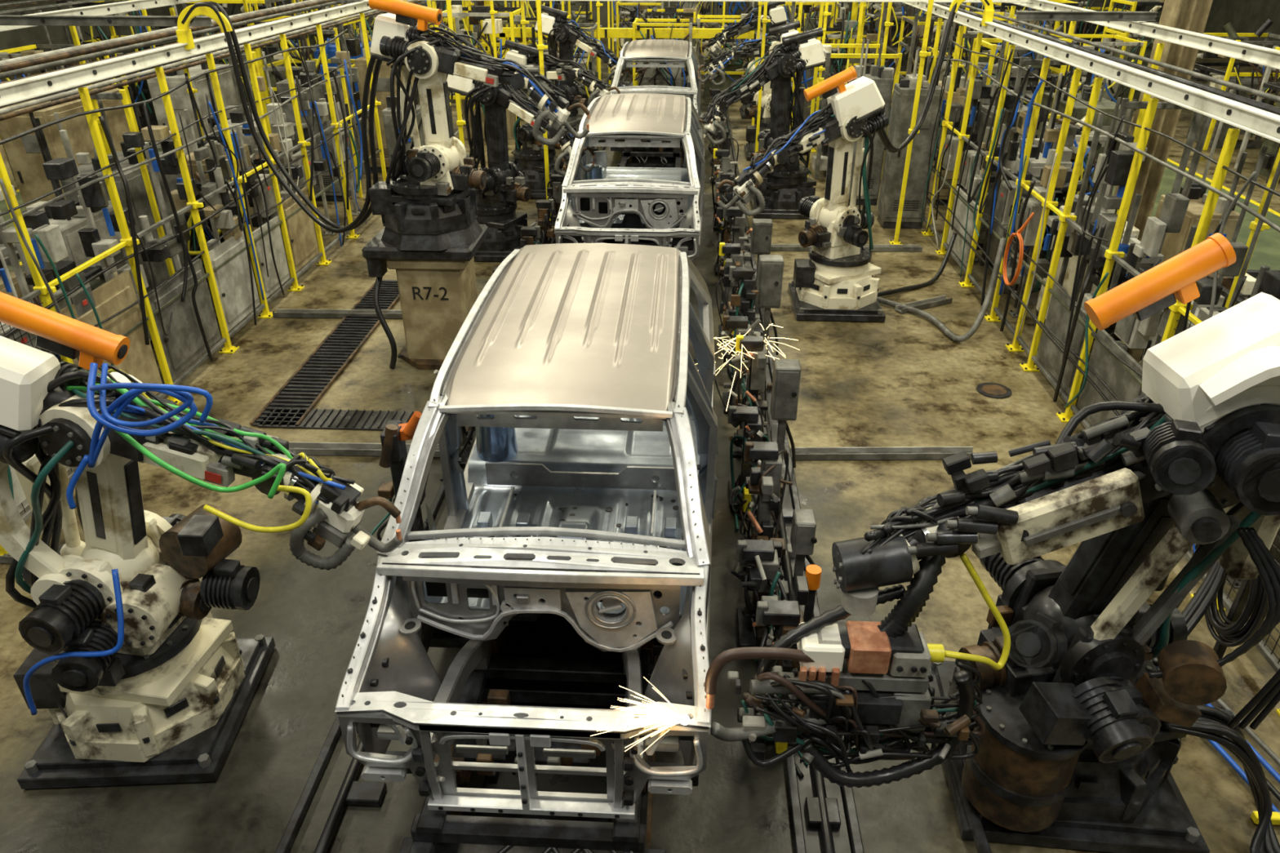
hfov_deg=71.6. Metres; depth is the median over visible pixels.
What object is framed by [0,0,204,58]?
wall
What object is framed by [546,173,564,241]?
fixture
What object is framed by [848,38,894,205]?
tall cabinet
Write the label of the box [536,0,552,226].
post
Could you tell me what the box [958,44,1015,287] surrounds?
post
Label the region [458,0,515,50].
machinery
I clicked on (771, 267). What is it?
stand
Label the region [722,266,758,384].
fixture
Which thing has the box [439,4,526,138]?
machinery
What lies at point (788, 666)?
fixture
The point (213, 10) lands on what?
hose
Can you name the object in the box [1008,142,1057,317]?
post
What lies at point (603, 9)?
wall
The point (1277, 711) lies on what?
post
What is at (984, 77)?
post
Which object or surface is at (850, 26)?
machinery
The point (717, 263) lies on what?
fixture
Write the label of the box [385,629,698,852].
carrier
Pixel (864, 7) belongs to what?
post
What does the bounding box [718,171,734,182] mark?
fixture
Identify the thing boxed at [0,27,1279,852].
floor
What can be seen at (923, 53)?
post
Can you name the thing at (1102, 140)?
machinery
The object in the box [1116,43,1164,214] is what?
post
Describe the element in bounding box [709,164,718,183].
fixture
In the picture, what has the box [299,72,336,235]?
post
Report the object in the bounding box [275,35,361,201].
machinery
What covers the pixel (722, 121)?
fixture
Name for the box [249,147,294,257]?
machinery
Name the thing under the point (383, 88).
machinery
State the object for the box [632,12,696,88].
machinery
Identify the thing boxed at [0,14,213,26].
crossbeam
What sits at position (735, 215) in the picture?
fixture
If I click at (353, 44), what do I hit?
machinery
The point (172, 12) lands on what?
post
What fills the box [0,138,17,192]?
tall cabinet
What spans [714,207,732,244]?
fixture
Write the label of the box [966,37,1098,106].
machinery
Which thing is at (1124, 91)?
machinery
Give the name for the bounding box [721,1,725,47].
post
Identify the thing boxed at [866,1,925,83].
machinery
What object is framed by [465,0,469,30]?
post
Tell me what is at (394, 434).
fixture
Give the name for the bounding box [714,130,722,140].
fixture
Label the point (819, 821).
conveyor
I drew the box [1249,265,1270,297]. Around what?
post
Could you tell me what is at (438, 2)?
machinery
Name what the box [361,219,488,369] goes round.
pedestal
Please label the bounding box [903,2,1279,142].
rail
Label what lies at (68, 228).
machinery
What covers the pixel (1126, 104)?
rack
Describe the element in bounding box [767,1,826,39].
machinery
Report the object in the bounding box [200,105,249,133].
machinery
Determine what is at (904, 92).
tall cabinet
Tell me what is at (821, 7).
post
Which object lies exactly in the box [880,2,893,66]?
post
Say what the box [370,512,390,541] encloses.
fixture
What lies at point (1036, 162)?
machinery
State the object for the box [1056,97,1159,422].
post
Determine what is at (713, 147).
fixture
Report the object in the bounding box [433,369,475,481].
fixture
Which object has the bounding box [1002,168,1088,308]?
machinery
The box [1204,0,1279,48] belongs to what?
wall
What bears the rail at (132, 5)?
on the post
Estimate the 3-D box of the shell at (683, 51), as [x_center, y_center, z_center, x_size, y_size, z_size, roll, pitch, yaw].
[0.337,-6.906,18.075,1.860,1.520,4.503,1,30,3]
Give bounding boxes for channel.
[0,553,13,564]
[272,308,402,318]
[288,441,439,457]
[747,244,922,251]
[790,446,973,460]
[894,294,952,314]
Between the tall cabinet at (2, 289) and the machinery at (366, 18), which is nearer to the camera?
the tall cabinet at (2, 289)
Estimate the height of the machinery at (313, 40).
2.844 m
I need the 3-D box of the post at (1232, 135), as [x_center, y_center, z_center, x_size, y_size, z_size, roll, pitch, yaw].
[4.020,-0.746,6.699,0.180,2.900,0.160,1,30,3]
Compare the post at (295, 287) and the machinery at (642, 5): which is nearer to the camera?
the post at (295, 287)
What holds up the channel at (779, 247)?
on the floor
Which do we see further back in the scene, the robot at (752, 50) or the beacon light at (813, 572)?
the robot at (752, 50)
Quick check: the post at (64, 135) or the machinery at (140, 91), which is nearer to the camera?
the post at (64, 135)
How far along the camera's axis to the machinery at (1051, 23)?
29.28 m
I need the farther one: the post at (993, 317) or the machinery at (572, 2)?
the machinery at (572, 2)
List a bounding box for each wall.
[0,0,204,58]
[204,0,1163,32]
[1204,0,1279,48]
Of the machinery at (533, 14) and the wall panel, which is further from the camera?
the machinery at (533, 14)
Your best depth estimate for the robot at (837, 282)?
10.18 m
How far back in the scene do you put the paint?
13.86 m
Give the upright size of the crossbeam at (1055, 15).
0.094 m
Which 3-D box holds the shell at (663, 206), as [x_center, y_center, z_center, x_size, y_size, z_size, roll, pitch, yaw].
[-0.035,-3.414,11.904,1.860,1.520,4.503,1,30,3]
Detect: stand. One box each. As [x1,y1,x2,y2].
[750,218,773,289]
[755,254,783,364]
[769,359,801,481]
[781,508,817,594]
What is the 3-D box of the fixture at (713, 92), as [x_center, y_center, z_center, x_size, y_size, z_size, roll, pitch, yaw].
[1.581,-6.367,18.409,0.336,1.226,0.964,6,30,10]
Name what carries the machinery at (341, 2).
on the floor
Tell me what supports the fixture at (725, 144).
on the floor
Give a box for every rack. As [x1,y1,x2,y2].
[0,0,286,152]
[0,0,468,276]
[60,86,208,293]
[855,1,1279,302]
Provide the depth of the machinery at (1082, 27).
25.30 m
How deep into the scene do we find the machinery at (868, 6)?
29.37 m
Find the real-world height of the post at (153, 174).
2.226 m
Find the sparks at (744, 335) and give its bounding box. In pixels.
[694,334,778,411]
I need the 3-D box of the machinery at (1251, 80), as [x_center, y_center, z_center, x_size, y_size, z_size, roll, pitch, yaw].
[12.575,-7.121,18.479,1.552,2.397,1.796,1,30,3]
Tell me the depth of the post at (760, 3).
19.55 m
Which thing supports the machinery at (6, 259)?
on the floor
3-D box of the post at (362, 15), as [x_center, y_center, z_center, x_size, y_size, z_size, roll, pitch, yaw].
[-4.219,-5.015,14.215,0.180,2.930,0.160,1,30,3]
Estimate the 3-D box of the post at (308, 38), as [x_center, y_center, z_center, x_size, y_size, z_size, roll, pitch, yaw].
[-6.859,-7.529,18.588,0.180,3.000,0.160,1,30,3]
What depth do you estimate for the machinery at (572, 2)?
29.68 m
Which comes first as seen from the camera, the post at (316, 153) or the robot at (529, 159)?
the post at (316, 153)
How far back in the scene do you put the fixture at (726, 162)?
13.29 m
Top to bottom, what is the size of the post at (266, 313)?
2.930 m
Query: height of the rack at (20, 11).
2.980 m
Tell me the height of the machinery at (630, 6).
2.910 m
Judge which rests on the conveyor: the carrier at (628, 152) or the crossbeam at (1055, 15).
the carrier at (628, 152)
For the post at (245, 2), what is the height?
3.000 m
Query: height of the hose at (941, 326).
1.034 m
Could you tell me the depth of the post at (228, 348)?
9.00 m
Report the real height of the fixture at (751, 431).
0.851 m
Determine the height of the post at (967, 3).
3.000 m
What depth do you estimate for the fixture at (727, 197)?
11.49 m
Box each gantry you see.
[484,0,858,66]
[495,26,845,57]
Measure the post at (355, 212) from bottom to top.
2.052 m
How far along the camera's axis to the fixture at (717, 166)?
14.85 m
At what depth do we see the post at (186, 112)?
9.90 m
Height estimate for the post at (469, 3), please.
3.900 m
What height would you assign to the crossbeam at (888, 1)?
0.114 m
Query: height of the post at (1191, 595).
2.900 m
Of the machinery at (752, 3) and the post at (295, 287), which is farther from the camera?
the machinery at (752, 3)
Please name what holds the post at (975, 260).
on the floor
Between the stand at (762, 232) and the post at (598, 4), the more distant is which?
the post at (598, 4)
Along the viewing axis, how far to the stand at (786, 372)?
7.12 m
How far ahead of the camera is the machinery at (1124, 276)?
8.56 m
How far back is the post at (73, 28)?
11.80 m
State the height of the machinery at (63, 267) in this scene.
1.399 m
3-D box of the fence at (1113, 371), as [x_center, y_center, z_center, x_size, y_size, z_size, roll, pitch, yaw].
[4.265,-2.155,9.149,0.567,2.853,10.764,1,30,3]
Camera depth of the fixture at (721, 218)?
12.72 m
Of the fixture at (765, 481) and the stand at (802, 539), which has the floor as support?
the fixture at (765, 481)
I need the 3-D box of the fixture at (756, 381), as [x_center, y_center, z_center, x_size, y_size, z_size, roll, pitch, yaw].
[0.990,-0.306,7.782,0.350,1.111,0.849,7,30,12]
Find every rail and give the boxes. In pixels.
[0,0,201,31]
[0,0,404,106]
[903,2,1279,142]
[1010,0,1279,69]
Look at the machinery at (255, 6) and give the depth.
23.22 m
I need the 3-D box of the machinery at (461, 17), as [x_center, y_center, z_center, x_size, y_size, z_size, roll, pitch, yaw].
[-5.498,-9.626,23.241,2.357,2.067,1.669,1,30,3]
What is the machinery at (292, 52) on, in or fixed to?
on the floor
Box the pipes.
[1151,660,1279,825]
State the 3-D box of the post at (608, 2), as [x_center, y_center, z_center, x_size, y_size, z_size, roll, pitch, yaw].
[-0.826,-10.971,23.757,0.180,3.900,0.160,1,30,3]
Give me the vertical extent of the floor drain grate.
0.036 m
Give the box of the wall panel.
[0,60,129,210]
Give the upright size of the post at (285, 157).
2.073 m
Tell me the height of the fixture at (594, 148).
0.959 m
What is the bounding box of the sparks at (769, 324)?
[720,324,799,359]
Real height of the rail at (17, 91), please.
0.124 m
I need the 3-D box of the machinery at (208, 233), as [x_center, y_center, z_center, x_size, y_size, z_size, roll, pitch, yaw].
[-5.143,-2.321,10.925,0.862,1.481,0.890,1,30,3]
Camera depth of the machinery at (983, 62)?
18.81 m
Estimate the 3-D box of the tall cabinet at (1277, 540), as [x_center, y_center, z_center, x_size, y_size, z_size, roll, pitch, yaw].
[4.785,-0.171,6.038,0.468,2.550,0.835,1,30,3]
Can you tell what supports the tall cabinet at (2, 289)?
on the floor
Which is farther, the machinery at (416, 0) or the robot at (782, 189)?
the machinery at (416, 0)
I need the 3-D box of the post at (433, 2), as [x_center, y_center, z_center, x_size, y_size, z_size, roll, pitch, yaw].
[-3.115,-5.458,14.013,0.180,3.900,0.160,1,30,3]
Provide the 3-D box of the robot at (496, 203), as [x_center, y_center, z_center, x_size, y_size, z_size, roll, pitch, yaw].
[-1.594,-3.708,12.112,2.129,2.706,1.124,3,30,6]
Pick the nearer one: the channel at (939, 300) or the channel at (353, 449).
the channel at (353, 449)
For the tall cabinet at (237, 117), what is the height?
2.550 m
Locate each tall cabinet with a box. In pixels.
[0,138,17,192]
[0,259,26,298]
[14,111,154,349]
[146,32,237,177]
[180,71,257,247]
[213,51,293,160]
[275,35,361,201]
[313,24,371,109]
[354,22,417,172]
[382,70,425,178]
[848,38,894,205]
[877,48,944,228]
[926,35,973,205]
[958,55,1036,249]
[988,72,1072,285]
[1035,41,1120,197]
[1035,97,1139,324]
[1139,146,1279,367]
[1155,89,1239,262]
[1269,528,1279,564]
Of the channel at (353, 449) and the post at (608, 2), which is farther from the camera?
the post at (608, 2)
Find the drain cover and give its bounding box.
[976,382,1011,399]
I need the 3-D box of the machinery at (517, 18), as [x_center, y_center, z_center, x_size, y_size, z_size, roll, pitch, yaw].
[-3.065,-9.518,23.047,1.849,2.070,1.334,1,30,3]
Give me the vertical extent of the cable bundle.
1.988 m
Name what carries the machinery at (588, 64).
on the floor
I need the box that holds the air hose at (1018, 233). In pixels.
[1002,212,1034,285]
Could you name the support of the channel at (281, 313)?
on the floor
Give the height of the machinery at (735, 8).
2.929 m
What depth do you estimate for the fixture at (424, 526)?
6.46 m
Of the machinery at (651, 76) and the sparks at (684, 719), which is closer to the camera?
the sparks at (684, 719)
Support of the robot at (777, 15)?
on the floor
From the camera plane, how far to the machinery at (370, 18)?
31.20 m
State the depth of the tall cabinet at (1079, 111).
13.69 m
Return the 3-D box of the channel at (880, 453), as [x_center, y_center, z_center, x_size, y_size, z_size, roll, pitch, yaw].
[2.143,0.238,7.829,1.623,0.065,0.122,0,30,0]
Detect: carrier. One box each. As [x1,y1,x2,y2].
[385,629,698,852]
[610,138,684,167]
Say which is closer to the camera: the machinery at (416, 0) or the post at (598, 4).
the post at (598, 4)
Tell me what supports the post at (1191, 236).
on the floor
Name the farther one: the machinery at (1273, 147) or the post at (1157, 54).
the machinery at (1273, 147)
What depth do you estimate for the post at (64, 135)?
7.95 m
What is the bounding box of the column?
[1113,0,1213,241]
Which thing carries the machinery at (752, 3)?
on the floor
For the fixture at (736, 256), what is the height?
1.119 m
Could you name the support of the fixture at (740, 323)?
on the floor
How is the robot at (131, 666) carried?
on the floor
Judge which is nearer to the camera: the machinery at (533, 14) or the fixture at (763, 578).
the fixture at (763, 578)
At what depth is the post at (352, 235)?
12.51 m
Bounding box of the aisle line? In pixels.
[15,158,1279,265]
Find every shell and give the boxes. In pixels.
[334,243,717,819]
[554,93,705,262]
[610,39,701,142]
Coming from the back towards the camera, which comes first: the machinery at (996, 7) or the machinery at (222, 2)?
the machinery at (996, 7)
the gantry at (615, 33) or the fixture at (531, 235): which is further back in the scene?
the gantry at (615, 33)
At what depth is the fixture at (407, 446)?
6.19 m
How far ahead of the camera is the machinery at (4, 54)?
16.35 m
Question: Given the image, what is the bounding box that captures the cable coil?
[1204,568,1268,659]
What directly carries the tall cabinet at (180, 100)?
on the floor
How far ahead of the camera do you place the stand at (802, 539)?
6.04 m
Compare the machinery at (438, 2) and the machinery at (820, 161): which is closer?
the machinery at (820, 161)
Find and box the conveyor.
[275,68,864,852]
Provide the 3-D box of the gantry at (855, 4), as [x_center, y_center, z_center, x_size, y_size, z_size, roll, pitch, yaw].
[0.678,-9.030,20.723,9.000,3.510,0.185,1,30,3]
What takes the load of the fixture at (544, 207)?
on the floor
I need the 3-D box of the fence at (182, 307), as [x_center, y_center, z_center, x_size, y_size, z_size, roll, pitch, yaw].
[-4.585,-2.607,10.069,0.591,2.790,9.578,1,30,3]
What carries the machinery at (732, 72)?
on the floor
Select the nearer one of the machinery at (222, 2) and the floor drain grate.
the floor drain grate
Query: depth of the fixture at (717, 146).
15.86 m
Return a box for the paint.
[0,39,1279,287]
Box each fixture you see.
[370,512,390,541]
[377,480,395,504]
[378,411,439,629]
[405,445,409,454]
[416,471,429,531]
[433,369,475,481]
[520,226,542,247]
[528,199,554,244]
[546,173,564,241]
[561,162,570,195]
[582,114,598,151]
[707,99,729,165]
[708,88,723,149]
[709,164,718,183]
[711,148,737,234]
[713,158,721,204]
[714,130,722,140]
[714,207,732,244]
[715,143,721,149]
[715,182,735,204]
[715,217,723,237]
[715,242,745,346]
[715,249,729,275]
[715,315,761,413]
[718,114,727,130]
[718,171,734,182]
[721,130,738,173]
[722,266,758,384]
[722,287,728,305]
[723,206,752,255]
[728,390,768,531]
[728,537,787,662]
[731,334,768,451]
[738,441,792,572]
[755,576,808,647]
[755,733,787,754]
[774,659,799,676]
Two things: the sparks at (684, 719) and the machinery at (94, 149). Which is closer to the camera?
the sparks at (684, 719)
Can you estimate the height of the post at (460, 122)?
3.900 m
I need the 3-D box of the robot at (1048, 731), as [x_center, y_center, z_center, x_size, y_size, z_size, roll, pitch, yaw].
[1.668,0.633,4.125,2.660,3.016,1.718,3,30,5]
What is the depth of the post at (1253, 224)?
7.74 m
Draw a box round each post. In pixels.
[0,152,73,364]
[0,210,33,303]
[0,544,10,555]
[58,129,107,280]
[69,26,111,155]
[77,86,181,404]
[143,142,182,271]
[154,66,239,353]
[168,7,204,140]
[183,109,220,244]
[205,53,275,318]
[235,125,257,228]
[242,0,266,102]
[243,43,304,291]
[279,137,293,191]
[280,33,331,265]
[298,0,312,58]
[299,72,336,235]
[315,24,359,238]
[333,80,359,215]
[360,13,386,181]
[426,0,433,33]
[431,0,450,105]
[445,0,466,145]
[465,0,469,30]
[466,0,474,32]
[489,0,497,57]
[520,0,528,44]
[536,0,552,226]
[595,0,603,79]
[607,0,610,88]
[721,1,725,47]
[749,1,764,125]
[755,1,770,152]
[805,1,826,177]
[810,1,831,152]
[857,1,866,64]
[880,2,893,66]
[888,0,933,244]
[921,25,964,235]
[928,17,942,83]
[935,32,982,254]
[958,2,970,67]
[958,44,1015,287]
[963,69,988,193]
[973,64,1012,262]
[983,57,1050,321]
[999,5,1015,86]
[1004,69,1081,351]
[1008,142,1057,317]
[1019,77,1102,372]
[1037,112,1104,351]
[1047,21,1075,128]
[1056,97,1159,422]
[1079,193,1142,390]
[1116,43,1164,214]
[1154,225,1197,345]
[1161,128,1239,342]
[1190,592,1225,611]
[1224,147,1279,308]
[1226,574,1242,589]
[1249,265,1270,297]
[1275,709,1279,716]
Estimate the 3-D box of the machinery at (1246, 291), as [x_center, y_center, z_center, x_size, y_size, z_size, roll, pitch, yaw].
[6.229,-0.915,8.903,1.196,1.012,1.326,1,30,3]
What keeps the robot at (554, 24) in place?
on the floor
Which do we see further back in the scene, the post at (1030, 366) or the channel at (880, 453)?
the post at (1030, 366)
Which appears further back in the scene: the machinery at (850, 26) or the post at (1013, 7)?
the machinery at (850, 26)
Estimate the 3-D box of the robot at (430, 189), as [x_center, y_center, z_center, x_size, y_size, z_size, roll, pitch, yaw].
[-1.546,-2.972,8.502,2.190,2.080,1.026,1,30,3]
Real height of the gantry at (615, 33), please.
1.860 m
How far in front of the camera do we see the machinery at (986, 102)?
12.38 m
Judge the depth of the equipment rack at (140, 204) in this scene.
9.76 m
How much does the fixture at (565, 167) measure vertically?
0.960 m
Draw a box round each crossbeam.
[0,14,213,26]
[473,0,1032,2]
[1014,10,1157,21]
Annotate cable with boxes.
[876,0,994,152]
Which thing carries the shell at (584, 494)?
on the carrier at (429, 825)
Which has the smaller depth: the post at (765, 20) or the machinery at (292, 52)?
the post at (765, 20)
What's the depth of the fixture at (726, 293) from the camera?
10.99 m
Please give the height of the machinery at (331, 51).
2.550 m
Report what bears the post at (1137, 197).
on the floor
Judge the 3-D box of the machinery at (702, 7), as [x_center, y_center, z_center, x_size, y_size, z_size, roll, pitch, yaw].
[1.918,-15.322,32.565,1.821,2.800,1.735,1,30,3]
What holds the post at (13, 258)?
on the floor
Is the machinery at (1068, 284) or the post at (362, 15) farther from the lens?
the post at (362, 15)
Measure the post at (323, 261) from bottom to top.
2.930 m
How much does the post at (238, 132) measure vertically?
1.979 m
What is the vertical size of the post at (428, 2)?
3.900 m
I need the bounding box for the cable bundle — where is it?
[1151,560,1279,852]
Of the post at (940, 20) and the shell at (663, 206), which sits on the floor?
the post at (940, 20)
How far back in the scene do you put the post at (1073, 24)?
11.72 m
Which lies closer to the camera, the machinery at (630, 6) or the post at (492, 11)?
the post at (492, 11)
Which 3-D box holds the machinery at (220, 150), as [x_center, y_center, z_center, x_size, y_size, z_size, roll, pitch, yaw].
[-5.389,-3.194,11.383,0.535,2.550,0.935,1,30,3]
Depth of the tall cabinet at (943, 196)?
14.52 m
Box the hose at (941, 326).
[876,232,1005,342]
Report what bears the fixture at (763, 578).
on the floor
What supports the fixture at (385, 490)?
on the floor
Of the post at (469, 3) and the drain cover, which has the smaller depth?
the drain cover
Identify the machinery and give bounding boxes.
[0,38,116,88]
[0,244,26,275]
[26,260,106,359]
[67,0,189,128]
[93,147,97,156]
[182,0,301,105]
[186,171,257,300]
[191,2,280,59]
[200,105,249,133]
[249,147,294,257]
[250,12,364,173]
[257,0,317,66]
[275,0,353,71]
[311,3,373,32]
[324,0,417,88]
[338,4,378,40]
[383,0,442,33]
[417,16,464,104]
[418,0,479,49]
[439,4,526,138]
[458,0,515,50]
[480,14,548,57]
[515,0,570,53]
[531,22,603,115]
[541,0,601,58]
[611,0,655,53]
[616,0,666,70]
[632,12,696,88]
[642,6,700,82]
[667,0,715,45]
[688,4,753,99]
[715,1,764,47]
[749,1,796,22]
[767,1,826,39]
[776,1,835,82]
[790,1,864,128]
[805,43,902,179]
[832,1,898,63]
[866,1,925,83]
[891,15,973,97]
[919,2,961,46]
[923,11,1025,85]
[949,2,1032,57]
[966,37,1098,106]
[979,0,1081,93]
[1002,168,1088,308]
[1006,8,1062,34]
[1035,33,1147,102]
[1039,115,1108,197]
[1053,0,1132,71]
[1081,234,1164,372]
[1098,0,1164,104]
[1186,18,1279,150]
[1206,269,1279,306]
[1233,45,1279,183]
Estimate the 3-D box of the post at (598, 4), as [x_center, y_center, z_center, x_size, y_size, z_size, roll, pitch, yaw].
[-0.888,-8.507,19.402,0.180,3.900,0.160,1,30,3]
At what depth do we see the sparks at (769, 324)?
7.83 m
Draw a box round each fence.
[0,28,381,521]
[920,22,1279,672]
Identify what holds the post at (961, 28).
on the floor
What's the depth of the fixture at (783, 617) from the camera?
4.83 m
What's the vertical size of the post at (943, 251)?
2.900 m
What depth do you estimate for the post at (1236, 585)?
6.32 m
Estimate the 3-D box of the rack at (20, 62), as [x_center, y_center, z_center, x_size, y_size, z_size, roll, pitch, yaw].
[-5.732,-5.026,14.184,1.850,2.980,25.000,1,30,3]
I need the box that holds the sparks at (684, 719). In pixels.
[590,676,689,754]
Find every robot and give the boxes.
[0,291,403,789]
[368,0,590,234]
[446,56,595,262]
[504,39,620,198]
[534,4,631,133]
[694,26,825,218]
[697,20,800,160]
[701,1,786,118]
[704,232,1279,852]
[716,66,888,321]
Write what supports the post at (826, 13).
on the floor
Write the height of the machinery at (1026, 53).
2.657 m
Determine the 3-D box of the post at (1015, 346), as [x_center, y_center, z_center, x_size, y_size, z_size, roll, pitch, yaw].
[4.166,-2.123,9.133,0.180,2.900,0.160,1,30,3]
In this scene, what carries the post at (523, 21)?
on the floor
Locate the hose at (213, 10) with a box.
[175,1,382,233]
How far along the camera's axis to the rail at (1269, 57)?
8.90 m
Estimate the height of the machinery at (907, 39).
2.086 m
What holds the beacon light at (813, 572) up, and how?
on the floor
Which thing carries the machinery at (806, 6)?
on the floor
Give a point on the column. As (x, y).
(1192, 15)
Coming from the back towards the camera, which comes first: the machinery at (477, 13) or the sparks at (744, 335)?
the machinery at (477, 13)
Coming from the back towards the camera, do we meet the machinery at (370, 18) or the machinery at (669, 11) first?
the machinery at (370, 18)
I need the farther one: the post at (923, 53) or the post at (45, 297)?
the post at (923, 53)
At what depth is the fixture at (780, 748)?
4.97 m
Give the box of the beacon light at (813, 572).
[797,564,822,670]
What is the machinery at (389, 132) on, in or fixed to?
on the floor
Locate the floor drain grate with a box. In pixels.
[249,280,422,431]
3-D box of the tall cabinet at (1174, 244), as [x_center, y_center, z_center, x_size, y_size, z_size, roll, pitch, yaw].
[6.202,-2.353,9.896,0.535,2.550,0.835,1,30,3]
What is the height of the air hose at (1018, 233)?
0.797 m
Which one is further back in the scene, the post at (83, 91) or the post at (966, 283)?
the post at (966, 283)
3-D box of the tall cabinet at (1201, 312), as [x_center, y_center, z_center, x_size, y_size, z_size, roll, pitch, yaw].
[4.863,-1.056,7.604,0.435,2.550,0.835,1,30,3]
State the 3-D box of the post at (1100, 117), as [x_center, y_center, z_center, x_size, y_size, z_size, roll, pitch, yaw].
[4.476,-1.945,9.215,0.160,2.510,0.160,1,30,3]
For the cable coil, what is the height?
1.050 m

